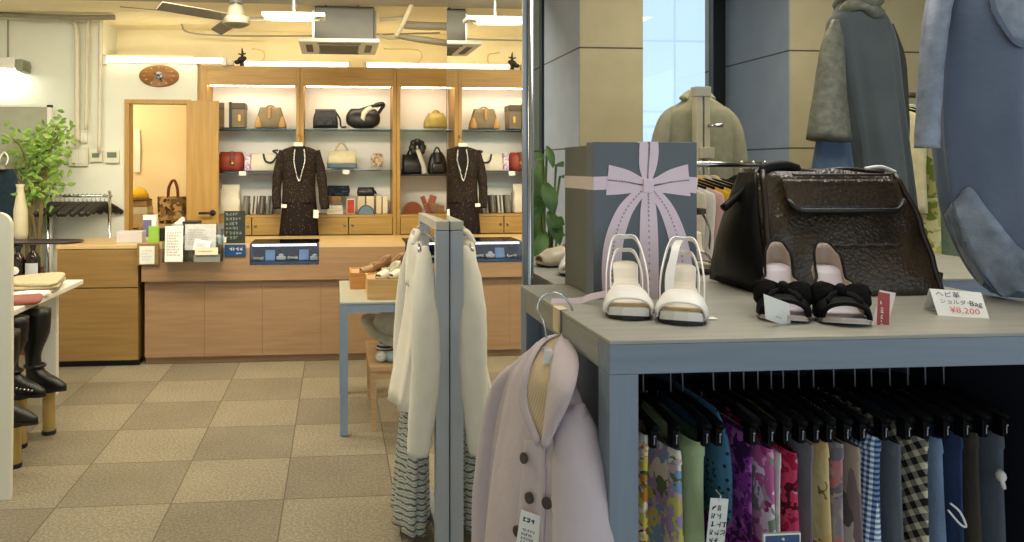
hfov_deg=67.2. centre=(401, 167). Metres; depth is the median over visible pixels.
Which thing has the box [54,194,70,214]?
clothes hanger
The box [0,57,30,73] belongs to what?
wall lamp
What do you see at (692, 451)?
trousers
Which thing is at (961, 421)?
hanger
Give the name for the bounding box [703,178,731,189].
clothes hanger
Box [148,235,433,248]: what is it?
countertop
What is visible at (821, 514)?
trousers
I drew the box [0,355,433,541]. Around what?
floor
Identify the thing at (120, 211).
clothes hanger
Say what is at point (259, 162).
handbag
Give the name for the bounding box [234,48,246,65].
bird ornament
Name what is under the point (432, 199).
wallet
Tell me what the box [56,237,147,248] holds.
countertop
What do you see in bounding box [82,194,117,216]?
clothes hanger
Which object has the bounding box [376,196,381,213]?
box
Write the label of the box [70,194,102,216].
clothes hanger
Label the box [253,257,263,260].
bracelet
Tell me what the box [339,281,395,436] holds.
table
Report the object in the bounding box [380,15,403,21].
conduit pipe
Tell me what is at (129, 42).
wall
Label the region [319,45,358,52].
grille
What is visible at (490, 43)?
wall mirror
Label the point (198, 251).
flyer
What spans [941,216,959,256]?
dress
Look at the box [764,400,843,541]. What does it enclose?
trousers
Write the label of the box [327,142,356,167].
handbag
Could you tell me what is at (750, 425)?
hanger
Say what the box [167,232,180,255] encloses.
print
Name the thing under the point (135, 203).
carton
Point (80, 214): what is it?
clothes hanger
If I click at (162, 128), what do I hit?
wall
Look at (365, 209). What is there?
pouch
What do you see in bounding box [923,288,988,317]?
price card
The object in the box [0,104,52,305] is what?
partition panel
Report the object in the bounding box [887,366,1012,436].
hanger
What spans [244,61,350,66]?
tube light
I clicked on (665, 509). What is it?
trousers
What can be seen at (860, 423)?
hanger
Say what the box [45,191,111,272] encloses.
rail
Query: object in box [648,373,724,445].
hanger
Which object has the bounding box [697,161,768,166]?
rack
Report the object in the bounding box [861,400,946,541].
trousers
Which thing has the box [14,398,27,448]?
display stand
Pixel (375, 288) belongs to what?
shoe box
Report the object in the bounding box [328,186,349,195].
pouch
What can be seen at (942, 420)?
hanger
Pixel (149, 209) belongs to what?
carton
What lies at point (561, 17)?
column
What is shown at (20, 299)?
scarf
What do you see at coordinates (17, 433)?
display stand
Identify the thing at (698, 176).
knit sweater
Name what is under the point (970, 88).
coat
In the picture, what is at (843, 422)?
hanger
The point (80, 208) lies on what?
clothes hanger
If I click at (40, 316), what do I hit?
boot
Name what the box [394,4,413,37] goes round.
conduit pipe
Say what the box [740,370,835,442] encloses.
hanger
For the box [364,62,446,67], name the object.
tube light
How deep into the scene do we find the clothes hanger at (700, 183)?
3.00 m
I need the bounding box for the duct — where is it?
[395,34,446,45]
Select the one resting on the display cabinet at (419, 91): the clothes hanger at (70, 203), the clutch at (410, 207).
the clutch at (410, 207)
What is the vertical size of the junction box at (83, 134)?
0.104 m
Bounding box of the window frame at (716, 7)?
[709,0,724,105]
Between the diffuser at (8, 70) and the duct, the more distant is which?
the diffuser at (8, 70)
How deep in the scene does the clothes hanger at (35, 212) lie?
6.21 m
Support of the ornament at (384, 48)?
attached to the wall at (129, 42)
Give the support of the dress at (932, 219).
hanging from the clothes hanger
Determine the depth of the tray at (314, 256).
5.94 m
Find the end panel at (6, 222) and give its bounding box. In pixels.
[0,212,13,499]
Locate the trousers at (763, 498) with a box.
[752,437,775,541]
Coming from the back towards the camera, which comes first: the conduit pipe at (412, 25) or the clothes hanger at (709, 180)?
the conduit pipe at (412, 25)
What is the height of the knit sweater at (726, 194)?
0.620 m
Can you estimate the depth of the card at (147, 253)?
5.71 m
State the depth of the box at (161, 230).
6.03 m
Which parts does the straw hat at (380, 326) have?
crown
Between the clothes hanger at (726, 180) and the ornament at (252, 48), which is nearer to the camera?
the clothes hanger at (726, 180)
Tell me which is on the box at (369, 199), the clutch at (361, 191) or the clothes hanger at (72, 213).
the clutch at (361, 191)
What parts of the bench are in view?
leg, leg, seat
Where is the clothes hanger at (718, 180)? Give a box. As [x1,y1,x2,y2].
[699,160,733,186]
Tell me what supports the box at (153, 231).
on the counter at (231, 309)
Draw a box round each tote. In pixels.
[157,179,185,223]
[219,185,241,214]
[402,150,420,173]
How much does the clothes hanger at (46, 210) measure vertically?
0.188 m
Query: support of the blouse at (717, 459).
hanging from the hanger at (718, 425)
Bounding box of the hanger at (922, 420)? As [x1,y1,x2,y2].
[821,368,932,438]
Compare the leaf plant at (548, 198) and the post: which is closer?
the leaf plant at (548, 198)
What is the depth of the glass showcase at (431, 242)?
6.12 m
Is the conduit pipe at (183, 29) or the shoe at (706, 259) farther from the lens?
the conduit pipe at (183, 29)
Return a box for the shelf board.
[0,165,25,168]
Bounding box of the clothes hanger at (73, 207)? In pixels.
[63,194,101,216]
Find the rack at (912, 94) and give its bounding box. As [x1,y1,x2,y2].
[909,92,915,97]
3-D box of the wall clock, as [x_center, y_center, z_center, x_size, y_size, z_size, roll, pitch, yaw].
[-2.117,-0.804,6.620,0.344,0.196,0.036,0,0,-5]
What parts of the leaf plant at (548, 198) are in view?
stem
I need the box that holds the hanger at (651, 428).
[638,404,659,447]
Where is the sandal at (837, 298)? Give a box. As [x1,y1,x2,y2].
[811,241,895,324]
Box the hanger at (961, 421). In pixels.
[856,367,973,437]
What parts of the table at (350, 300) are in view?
leg, leg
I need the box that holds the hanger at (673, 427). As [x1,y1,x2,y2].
[638,374,681,447]
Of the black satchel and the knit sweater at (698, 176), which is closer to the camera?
the knit sweater at (698, 176)
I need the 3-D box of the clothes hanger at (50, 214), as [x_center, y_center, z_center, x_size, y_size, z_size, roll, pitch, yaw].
[-2.838,0.310,6.396,0.034,0.188,0.402,0,0,13]
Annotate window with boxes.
[539,0,543,195]
[643,0,704,141]
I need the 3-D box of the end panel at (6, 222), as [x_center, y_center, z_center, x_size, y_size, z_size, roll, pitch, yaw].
[-1.952,0.851,3.579,0.340,1.298,0.314,0,0,-5]
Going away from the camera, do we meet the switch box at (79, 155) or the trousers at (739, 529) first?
the trousers at (739, 529)
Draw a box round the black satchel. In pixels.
[313,109,345,127]
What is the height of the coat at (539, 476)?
0.602 m
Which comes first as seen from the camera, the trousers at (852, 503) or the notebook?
the trousers at (852, 503)
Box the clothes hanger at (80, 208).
[73,194,107,216]
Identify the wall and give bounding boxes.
[0,19,199,271]
[106,55,195,229]
[117,29,446,66]
[534,0,642,169]
[705,0,1023,301]
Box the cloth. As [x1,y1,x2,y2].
[14,290,50,296]
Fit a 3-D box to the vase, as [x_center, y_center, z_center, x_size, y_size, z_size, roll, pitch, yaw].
[-3.044,0.354,6.056,0.120,0.450,0.119,0,0,-5]
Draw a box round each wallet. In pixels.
[242,196,249,213]
[250,196,257,213]
[258,196,265,213]
[266,196,272,213]
[420,196,429,212]
[427,195,436,212]
[437,205,443,212]
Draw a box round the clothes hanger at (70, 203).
[56,194,75,216]
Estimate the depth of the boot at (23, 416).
3.78 m
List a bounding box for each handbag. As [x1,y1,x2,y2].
[251,149,277,170]
[254,105,286,128]
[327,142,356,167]
[423,110,446,128]
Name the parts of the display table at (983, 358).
rail, leg, rail, panel, pink ribbon strip, leg, panel, rail, leg, panel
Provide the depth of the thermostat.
6.57 m
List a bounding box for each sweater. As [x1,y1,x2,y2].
[14,272,65,292]
[697,175,730,192]
[697,187,715,253]
[697,190,705,249]
[699,175,726,184]
[699,181,729,200]
[699,184,724,244]
[708,175,728,182]
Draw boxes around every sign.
[224,211,244,242]
[762,531,800,541]
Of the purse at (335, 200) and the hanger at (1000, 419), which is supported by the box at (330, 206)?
the purse at (335, 200)
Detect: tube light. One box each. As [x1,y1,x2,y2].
[103,56,226,65]
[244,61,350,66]
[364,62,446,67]
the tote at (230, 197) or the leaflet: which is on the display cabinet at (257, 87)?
the tote at (230, 197)
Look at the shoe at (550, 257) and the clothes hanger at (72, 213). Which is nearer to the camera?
the shoe at (550, 257)
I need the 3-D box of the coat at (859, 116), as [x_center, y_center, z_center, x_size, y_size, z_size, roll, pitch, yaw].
[1.744,-0.492,2.901,0.504,1.576,0.263,0,0,-5]
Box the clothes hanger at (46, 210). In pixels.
[43,194,77,215]
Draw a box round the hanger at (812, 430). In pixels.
[731,371,822,442]
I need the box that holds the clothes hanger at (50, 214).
[48,194,66,216]
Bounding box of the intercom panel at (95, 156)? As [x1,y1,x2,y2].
[90,151,102,161]
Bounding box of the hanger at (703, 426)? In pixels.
[638,373,711,446]
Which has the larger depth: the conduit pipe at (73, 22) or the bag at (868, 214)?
the conduit pipe at (73, 22)
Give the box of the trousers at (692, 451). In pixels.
[641,400,728,541]
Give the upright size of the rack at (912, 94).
1.855 m
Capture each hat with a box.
[133,187,151,200]
[360,312,394,350]
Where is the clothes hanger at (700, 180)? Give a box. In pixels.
[698,179,723,189]
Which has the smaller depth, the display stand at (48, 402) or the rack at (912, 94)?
the rack at (912, 94)
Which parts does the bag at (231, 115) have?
white panel, lid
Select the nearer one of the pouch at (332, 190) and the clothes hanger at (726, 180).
the clothes hanger at (726, 180)
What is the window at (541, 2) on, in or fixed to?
attached to the wall at (611, 31)
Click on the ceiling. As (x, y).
(126, 18)
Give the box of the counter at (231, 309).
[141,235,433,363]
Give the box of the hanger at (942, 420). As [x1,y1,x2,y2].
[837,368,953,438]
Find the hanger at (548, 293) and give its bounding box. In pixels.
[536,292,573,341]
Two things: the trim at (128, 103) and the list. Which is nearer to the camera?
the list
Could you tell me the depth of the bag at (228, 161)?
6.83 m
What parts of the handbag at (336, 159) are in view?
handle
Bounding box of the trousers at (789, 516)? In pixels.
[725,407,798,531]
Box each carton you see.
[133,200,151,206]
[133,206,152,213]
[133,213,153,223]
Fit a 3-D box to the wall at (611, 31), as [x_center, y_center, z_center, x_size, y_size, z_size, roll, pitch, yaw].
[1.093,0.060,4.599,0.351,2.880,0.970,0,0,-5]
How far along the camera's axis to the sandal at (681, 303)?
1.34 m
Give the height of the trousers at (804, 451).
0.650 m
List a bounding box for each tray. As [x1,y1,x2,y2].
[14,239,83,244]
[277,254,285,259]
[310,254,316,259]
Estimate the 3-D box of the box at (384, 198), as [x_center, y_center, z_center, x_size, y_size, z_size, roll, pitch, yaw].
[-0.160,0.340,7.068,0.046,0.161,0.110,0,0,-5]
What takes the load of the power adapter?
on the display cabinet at (257, 87)
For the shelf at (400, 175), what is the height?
0.008 m
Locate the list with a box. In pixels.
[165,226,182,261]
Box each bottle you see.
[14,246,24,276]
[25,244,40,274]
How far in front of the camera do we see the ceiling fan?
5.10 m
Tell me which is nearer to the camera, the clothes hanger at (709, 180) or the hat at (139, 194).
the clothes hanger at (709, 180)
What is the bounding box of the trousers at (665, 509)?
[638,418,683,541]
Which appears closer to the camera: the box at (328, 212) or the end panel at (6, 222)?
the end panel at (6, 222)
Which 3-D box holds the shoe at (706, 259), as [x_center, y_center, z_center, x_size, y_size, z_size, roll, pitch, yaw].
[0.766,0.186,1.982,0.080,0.156,0.207,0,0,14]
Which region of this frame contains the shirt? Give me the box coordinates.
[909,111,927,213]
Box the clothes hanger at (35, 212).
[33,194,52,216]
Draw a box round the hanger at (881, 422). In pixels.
[786,369,891,440]
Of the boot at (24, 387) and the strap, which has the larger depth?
the strap
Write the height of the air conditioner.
0.389 m
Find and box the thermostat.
[105,150,119,162]
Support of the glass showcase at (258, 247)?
on the counter at (231, 309)
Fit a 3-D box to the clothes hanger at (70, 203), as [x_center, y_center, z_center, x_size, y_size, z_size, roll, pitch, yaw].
[-2.766,0.310,6.402,0.034,0.188,0.402,0,0,15]
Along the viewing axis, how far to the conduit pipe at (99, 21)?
6.50 m
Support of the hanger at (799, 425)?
hanging from the display table at (983, 358)
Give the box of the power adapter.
[227,60,233,65]
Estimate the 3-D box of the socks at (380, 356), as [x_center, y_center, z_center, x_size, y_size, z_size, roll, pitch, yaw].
[-0.122,1.099,4.431,0.063,0.060,0.098,0,0,-5]
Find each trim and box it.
[95,0,446,6]
[124,99,190,229]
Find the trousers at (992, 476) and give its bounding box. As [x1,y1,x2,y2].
[893,394,1006,541]
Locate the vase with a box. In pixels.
[13,184,27,239]
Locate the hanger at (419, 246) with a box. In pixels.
[415,224,430,251]
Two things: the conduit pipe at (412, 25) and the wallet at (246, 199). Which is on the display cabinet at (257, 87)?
the wallet at (246, 199)
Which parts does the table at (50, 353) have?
leg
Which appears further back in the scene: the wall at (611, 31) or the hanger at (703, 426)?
the wall at (611, 31)
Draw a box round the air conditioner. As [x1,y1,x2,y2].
[298,5,379,54]
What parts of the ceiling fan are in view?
blade, blade, down rod, blade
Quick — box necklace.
[293,149,305,181]
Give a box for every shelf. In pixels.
[133,221,171,229]
[400,175,446,175]
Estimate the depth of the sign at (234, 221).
5.84 m
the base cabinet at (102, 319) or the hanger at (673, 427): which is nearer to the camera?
the hanger at (673, 427)
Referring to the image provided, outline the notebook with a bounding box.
[346,199,354,213]
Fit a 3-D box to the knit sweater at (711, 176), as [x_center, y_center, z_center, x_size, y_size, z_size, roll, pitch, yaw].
[1.262,0.339,3.122,0.044,0.620,0.424,0,0,-41]
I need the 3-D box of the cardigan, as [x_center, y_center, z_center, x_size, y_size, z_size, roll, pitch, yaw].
[0.021,0.686,3.163,0.164,0.866,0.556,0,0,-11]
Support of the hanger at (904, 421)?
hanging from the display table at (983, 358)
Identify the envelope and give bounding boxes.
[183,235,225,242]
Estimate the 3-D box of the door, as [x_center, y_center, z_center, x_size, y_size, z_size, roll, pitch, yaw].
[-1.728,0.454,6.578,0.273,2.073,0.111,0,0,-5]
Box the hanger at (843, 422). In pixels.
[754,370,853,441]
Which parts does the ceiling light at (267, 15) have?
suspension rod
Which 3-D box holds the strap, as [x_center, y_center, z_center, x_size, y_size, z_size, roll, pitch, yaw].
[-2.806,-0.183,8.050,0.070,0.452,0.020,0,0,-5]
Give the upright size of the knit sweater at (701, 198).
0.620 m
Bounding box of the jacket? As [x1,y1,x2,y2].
[651,89,747,178]
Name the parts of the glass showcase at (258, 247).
glass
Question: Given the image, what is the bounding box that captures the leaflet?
[193,239,210,249]
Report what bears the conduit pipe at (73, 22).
attached to the ceiling
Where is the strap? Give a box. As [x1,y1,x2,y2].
[134,129,139,171]
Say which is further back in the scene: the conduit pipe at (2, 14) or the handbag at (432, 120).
the handbag at (432, 120)
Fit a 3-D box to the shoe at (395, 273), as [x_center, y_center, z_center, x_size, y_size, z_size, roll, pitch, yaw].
[-0.006,0.597,4.471,0.075,0.089,0.207,0,0,40]
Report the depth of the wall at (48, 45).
6.58 m
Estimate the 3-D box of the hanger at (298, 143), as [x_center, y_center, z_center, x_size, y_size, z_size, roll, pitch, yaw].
[-0.898,-0.225,6.656,0.206,0.154,0.208,0,0,36]
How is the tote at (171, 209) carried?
on the shelf at (135, 226)
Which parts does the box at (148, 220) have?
purple panel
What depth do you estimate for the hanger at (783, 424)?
1.41 m
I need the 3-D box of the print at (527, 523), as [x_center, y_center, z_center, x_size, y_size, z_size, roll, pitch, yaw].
[0.206,0.597,1.248,0.025,0.047,0.001,0,0,24]
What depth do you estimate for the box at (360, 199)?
6.99 m
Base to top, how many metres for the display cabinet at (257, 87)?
2.407 m
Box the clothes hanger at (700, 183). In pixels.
[698,181,714,188]
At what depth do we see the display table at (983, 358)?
1.22 m
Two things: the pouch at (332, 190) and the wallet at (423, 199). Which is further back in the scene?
the wallet at (423, 199)
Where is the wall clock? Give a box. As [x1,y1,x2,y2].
[139,65,178,86]
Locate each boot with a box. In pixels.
[14,314,45,397]
[14,328,38,425]
[19,306,66,391]
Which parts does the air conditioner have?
panel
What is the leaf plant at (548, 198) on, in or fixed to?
on the floor
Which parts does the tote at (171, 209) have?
handle, handle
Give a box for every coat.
[0,152,22,248]
[471,334,613,541]
[806,0,917,206]
[914,0,1023,297]
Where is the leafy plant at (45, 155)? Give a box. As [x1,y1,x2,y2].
[1,109,80,354]
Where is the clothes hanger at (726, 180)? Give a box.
[707,161,733,183]
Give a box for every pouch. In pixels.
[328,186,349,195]
[358,205,374,213]
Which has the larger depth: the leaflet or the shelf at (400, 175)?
the shelf at (400, 175)
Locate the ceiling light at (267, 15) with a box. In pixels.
[262,0,324,20]
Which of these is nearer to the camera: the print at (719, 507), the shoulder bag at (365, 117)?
the print at (719, 507)
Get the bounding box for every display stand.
[13,426,21,469]
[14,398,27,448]
[42,392,55,435]
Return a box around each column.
[544,0,579,248]
[725,0,789,168]
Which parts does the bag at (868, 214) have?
handle, zip trim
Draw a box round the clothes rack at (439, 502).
[419,213,448,541]
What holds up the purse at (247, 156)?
on the display cabinet at (257, 87)
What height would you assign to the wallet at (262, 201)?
0.167 m
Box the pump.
[753,240,812,324]
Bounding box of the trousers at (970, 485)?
[881,394,981,541]
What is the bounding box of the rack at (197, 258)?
[194,254,219,261]
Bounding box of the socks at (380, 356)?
[375,351,385,361]
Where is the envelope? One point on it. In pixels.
(219, 238)
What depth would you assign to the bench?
4.34 m
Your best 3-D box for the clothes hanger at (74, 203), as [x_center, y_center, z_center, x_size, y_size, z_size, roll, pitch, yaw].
[-2.729,0.310,6.405,0.034,0.188,0.402,0,0,19]
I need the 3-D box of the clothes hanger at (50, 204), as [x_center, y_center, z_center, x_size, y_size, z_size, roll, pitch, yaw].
[-2.910,0.310,6.389,0.034,0.188,0.402,0,0,20]
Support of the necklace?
hanging from the dress at (299, 213)
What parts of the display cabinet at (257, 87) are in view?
panel, drawer, panel, panel, drawer, panel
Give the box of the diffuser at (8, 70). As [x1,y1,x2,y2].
[0,68,19,72]
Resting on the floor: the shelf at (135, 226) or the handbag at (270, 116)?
the shelf at (135, 226)
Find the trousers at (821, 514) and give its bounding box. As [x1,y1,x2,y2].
[749,400,831,541]
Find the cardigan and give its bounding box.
[387,228,440,457]
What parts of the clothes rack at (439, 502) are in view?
post, hanging rail, post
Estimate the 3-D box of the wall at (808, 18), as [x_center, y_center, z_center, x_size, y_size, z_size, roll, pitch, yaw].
[3.047,0.060,4.771,1.892,2.880,0.970,0,0,-5]
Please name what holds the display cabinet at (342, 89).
on the floor
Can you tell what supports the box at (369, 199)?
on the display cabinet at (342, 89)
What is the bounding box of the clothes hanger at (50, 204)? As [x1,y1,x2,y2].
[37,197,57,216]
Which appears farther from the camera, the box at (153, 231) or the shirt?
the box at (153, 231)
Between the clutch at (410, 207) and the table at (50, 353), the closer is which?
the table at (50, 353)
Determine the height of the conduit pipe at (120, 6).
0.086 m
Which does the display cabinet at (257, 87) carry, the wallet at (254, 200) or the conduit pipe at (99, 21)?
the wallet at (254, 200)
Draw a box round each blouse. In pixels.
[656,373,732,521]
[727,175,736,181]
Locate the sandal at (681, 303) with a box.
[655,236,717,325]
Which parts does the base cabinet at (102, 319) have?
drawer, drawer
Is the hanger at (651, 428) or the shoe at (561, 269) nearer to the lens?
the hanger at (651, 428)
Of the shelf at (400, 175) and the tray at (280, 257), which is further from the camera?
the shelf at (400, 175)
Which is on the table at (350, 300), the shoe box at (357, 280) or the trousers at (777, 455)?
the shoe box at (357, 280)
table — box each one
[14,280,82,394]
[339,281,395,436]
[521,282,1023,541]
[534,253,1023,298]
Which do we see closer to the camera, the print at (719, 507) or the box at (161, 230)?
the print at (719, 507)
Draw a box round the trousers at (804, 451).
[736,401,812,541]
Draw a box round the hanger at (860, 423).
[768,370,869,440]
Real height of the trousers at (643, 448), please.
0.678 m
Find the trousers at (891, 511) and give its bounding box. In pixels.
[829,404,903,541]
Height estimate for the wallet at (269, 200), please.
0.167 m
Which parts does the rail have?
post, rail, post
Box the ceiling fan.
[156,0,319,34]
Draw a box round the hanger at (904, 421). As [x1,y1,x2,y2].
[805,369,914,439]
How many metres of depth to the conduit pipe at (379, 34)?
6.00 m
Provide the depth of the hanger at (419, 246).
3.17 m
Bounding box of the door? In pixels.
[187,101,218,234]
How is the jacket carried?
hanging from the post
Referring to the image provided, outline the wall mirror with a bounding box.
[447,0,533,541]
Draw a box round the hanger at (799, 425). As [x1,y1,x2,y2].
[717,371,807,442]
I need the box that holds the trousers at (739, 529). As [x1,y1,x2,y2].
[704,413,752,541]
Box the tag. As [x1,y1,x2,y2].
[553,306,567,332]
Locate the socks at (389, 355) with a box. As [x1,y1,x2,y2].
[386,351,392,361]
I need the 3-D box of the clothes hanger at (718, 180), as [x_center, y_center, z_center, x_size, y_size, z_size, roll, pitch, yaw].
[1.225,0.027,3.120,0.012,0.116,0.343,0,0,-40]
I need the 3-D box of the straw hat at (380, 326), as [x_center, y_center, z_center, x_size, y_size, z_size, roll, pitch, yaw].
[-0.105,1.004,4.711,0.307,0.253,0.325,0,0,-5]
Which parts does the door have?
handle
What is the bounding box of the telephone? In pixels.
[182,220,201,235]
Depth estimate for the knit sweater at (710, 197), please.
2.96 m
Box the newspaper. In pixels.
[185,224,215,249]
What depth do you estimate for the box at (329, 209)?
6.93 m
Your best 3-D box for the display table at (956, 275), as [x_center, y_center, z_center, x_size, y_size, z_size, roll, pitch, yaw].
[1.003,0.882,2.065,1.360,1.235,0.546,0,0,-5]
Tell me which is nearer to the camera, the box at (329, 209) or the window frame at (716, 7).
the window frame at (716, 7)
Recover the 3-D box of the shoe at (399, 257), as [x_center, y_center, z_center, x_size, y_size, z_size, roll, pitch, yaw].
[-0.075,0.602,4.881,0.216,0.109,0.075,0,0,-26]
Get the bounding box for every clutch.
[357,187,376,195]
[402,202,422,213]
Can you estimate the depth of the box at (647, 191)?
1.55 m
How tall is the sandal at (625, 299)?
0.137 m
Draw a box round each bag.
[219,102,247,128]
[219,151,243,170]
[346,102,384,127]
[709,160,944,295]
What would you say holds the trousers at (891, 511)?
hanging from the hanger at (904, 421)
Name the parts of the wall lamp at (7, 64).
lamp shade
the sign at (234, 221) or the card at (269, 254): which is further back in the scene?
the card at (269, 254)
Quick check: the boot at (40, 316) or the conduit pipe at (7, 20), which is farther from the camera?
the conduit pipe at (7, 20)
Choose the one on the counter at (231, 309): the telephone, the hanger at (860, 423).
the telephone
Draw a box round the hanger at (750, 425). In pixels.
[676,372,758,444]
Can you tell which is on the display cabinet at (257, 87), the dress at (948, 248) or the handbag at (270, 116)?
the handbag at (270, 116)
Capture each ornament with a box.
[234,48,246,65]
[252,48,264,61]
[370,153,383,166]
[384,48,422,62]
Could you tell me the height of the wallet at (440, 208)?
0.070 m
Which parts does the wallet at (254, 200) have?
spine trim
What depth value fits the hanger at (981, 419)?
1.45 m
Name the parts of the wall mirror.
frame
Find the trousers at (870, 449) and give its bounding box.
[794,396,880,541]
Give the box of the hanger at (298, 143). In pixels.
[294,134,302,145]
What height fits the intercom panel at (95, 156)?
0.095 m
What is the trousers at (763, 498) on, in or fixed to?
hanging from the hanger at (768, 424)
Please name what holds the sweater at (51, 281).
on the table at (50, 353)
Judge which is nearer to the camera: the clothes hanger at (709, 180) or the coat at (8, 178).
the clothes hanger at (709, 180)
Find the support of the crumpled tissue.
on the counter at (231, 309)
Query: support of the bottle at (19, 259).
on the table at (50, 353)
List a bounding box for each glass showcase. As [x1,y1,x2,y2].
[250,239,318,264]
[402,238,433,262]
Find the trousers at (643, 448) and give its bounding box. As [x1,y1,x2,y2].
[638,421,648,541]
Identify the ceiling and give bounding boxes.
[0,0,446,33]
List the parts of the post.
post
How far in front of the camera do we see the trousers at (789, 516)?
1.38 m
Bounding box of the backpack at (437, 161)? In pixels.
[427,147,446,173]
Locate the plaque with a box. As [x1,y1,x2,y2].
[225,244,245,255]
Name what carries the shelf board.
attached to the partition panel at (22, 117)
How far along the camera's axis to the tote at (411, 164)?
7.02 m
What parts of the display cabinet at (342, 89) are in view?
panel, drawer, panel, drawer, panel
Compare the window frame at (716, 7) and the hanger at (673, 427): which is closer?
the hanger at (673, 427)
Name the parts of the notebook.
panel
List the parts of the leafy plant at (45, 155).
stem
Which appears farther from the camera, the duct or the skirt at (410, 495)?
the duct
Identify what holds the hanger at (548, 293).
hanging from the display table at (983, 358)
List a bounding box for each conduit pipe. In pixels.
[0,12,115,19]
[7,20,8,56]
[59,20,79,145]
[84,20,88,129]
[97,20,101,151]
[120,6,159,10]
[181,24,439,36]
[378,33,399,39]
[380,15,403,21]
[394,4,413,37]
[404,21,446,30]
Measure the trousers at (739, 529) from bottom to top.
0.671 m
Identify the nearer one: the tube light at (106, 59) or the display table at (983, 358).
the display table at (983, 358)
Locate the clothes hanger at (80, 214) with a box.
[78,194,111,216]
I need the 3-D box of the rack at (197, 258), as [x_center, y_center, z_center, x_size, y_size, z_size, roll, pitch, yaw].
[-1.567,0.560,5.698,0.432,0.280,0.128,0,0,-5]
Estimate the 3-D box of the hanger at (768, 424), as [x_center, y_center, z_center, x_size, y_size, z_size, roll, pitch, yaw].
[0.645,0.420,1.494,0.032,0.146,0.302,0,0,-5]
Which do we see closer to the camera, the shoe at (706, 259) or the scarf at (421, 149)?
the shoe at (706, 259)
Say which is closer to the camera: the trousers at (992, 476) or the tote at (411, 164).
the trousers at (992, 476)
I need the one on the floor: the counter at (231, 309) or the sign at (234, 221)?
the counter at (231, 309)
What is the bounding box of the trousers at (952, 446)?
[861,396,966,541]
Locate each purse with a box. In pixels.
[244,153,251,170]
[331,196,340,204]
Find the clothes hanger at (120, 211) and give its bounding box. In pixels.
[85,194,123,216]
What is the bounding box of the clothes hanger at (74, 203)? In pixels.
[60,194,95,216]
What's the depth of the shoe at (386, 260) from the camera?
4.76 m
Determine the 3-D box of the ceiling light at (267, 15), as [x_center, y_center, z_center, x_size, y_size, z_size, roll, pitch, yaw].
[-0.741,-1.088,5.215,0.424,0.174,0.160,0,0,-5]
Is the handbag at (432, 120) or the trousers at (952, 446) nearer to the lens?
the trousers at (952, 446)
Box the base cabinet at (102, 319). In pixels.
[56,237,147,366]
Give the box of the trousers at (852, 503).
[791,409,862,541]
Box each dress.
[272,146,328,235]
[909,108,941,253]
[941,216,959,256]
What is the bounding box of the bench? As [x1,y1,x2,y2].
[365,340,392,430]
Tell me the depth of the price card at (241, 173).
6.79 m
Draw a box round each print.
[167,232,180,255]
[188,229,208,244]
[521,517,534,541]
[709,505,725,541]
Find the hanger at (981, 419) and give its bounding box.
[872,367,992,436]
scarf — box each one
[14,293,42,305]
[409,138,425,173]
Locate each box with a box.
[69,147,88,165]
[80,131,87,142]
[117,230,145,242]
[143,215,157,240]
[148,226,158,242]
[159,228,164,240]
[327,208,342,210]
[327,211,342,213]
[329,205,341,207]
[349,267,379,288]
[357,196,364,212]
[366,196,373,209]
[366,273,397,298]
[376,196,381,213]
[382,196,387,213]
[564,142,697,298]
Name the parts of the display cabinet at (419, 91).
panel, drawer, panel, drawer, panel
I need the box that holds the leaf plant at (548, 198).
[534,146,564,255]
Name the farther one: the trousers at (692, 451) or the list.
the list
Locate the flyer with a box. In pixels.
[195,247,217,254]
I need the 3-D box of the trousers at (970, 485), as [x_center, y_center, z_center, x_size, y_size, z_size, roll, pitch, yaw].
[1.058,0.819,1.534,0.058,0.662,0.303,0,0,-5]
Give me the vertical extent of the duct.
0.080 m
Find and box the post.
[691,86,723,174]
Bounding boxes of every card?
[137,243,158,264]
[239,171,245,175]
[265,250,274,260]
[299,250,308,259]
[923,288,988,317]
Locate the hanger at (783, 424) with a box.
[704,371,792,443]
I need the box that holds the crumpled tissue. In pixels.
[171,217,184,227]
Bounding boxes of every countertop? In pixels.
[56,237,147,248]
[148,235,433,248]
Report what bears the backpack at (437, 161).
on the display cabinet at (419, 91)
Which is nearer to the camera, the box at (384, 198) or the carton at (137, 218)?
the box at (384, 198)
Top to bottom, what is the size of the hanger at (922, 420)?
0.146 m
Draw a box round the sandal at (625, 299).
[603,234,653,319]
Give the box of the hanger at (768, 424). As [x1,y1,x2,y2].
[691,372,776,444]
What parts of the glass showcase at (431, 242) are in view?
glass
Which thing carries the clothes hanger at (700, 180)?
hanging from the rack at (699, 163)
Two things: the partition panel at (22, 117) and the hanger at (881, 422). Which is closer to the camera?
the hanger at (881, 422)
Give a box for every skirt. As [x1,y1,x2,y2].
[390,412,430,538]
[822,392,928,541]
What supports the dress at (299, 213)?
hanging from the hanger at (298, 143)
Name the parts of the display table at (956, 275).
rail, rail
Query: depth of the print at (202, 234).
5.72 m
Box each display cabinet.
[198,65,299,235]
[300,67,395,235]
[396,68,446,234]
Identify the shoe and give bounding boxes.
[359,254,391,272]
[375,261,400,278]
[377,252,404,270]
[389,267,400,278]
[535,242,564,266]
[558,256,564,274]
[697,208,711,272]
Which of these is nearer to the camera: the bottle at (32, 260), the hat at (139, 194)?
the bottle at (32, 260)
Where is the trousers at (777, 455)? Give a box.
[718,411,780,531]
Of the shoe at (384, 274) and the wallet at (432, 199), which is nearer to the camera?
the shoe at (384, 274)

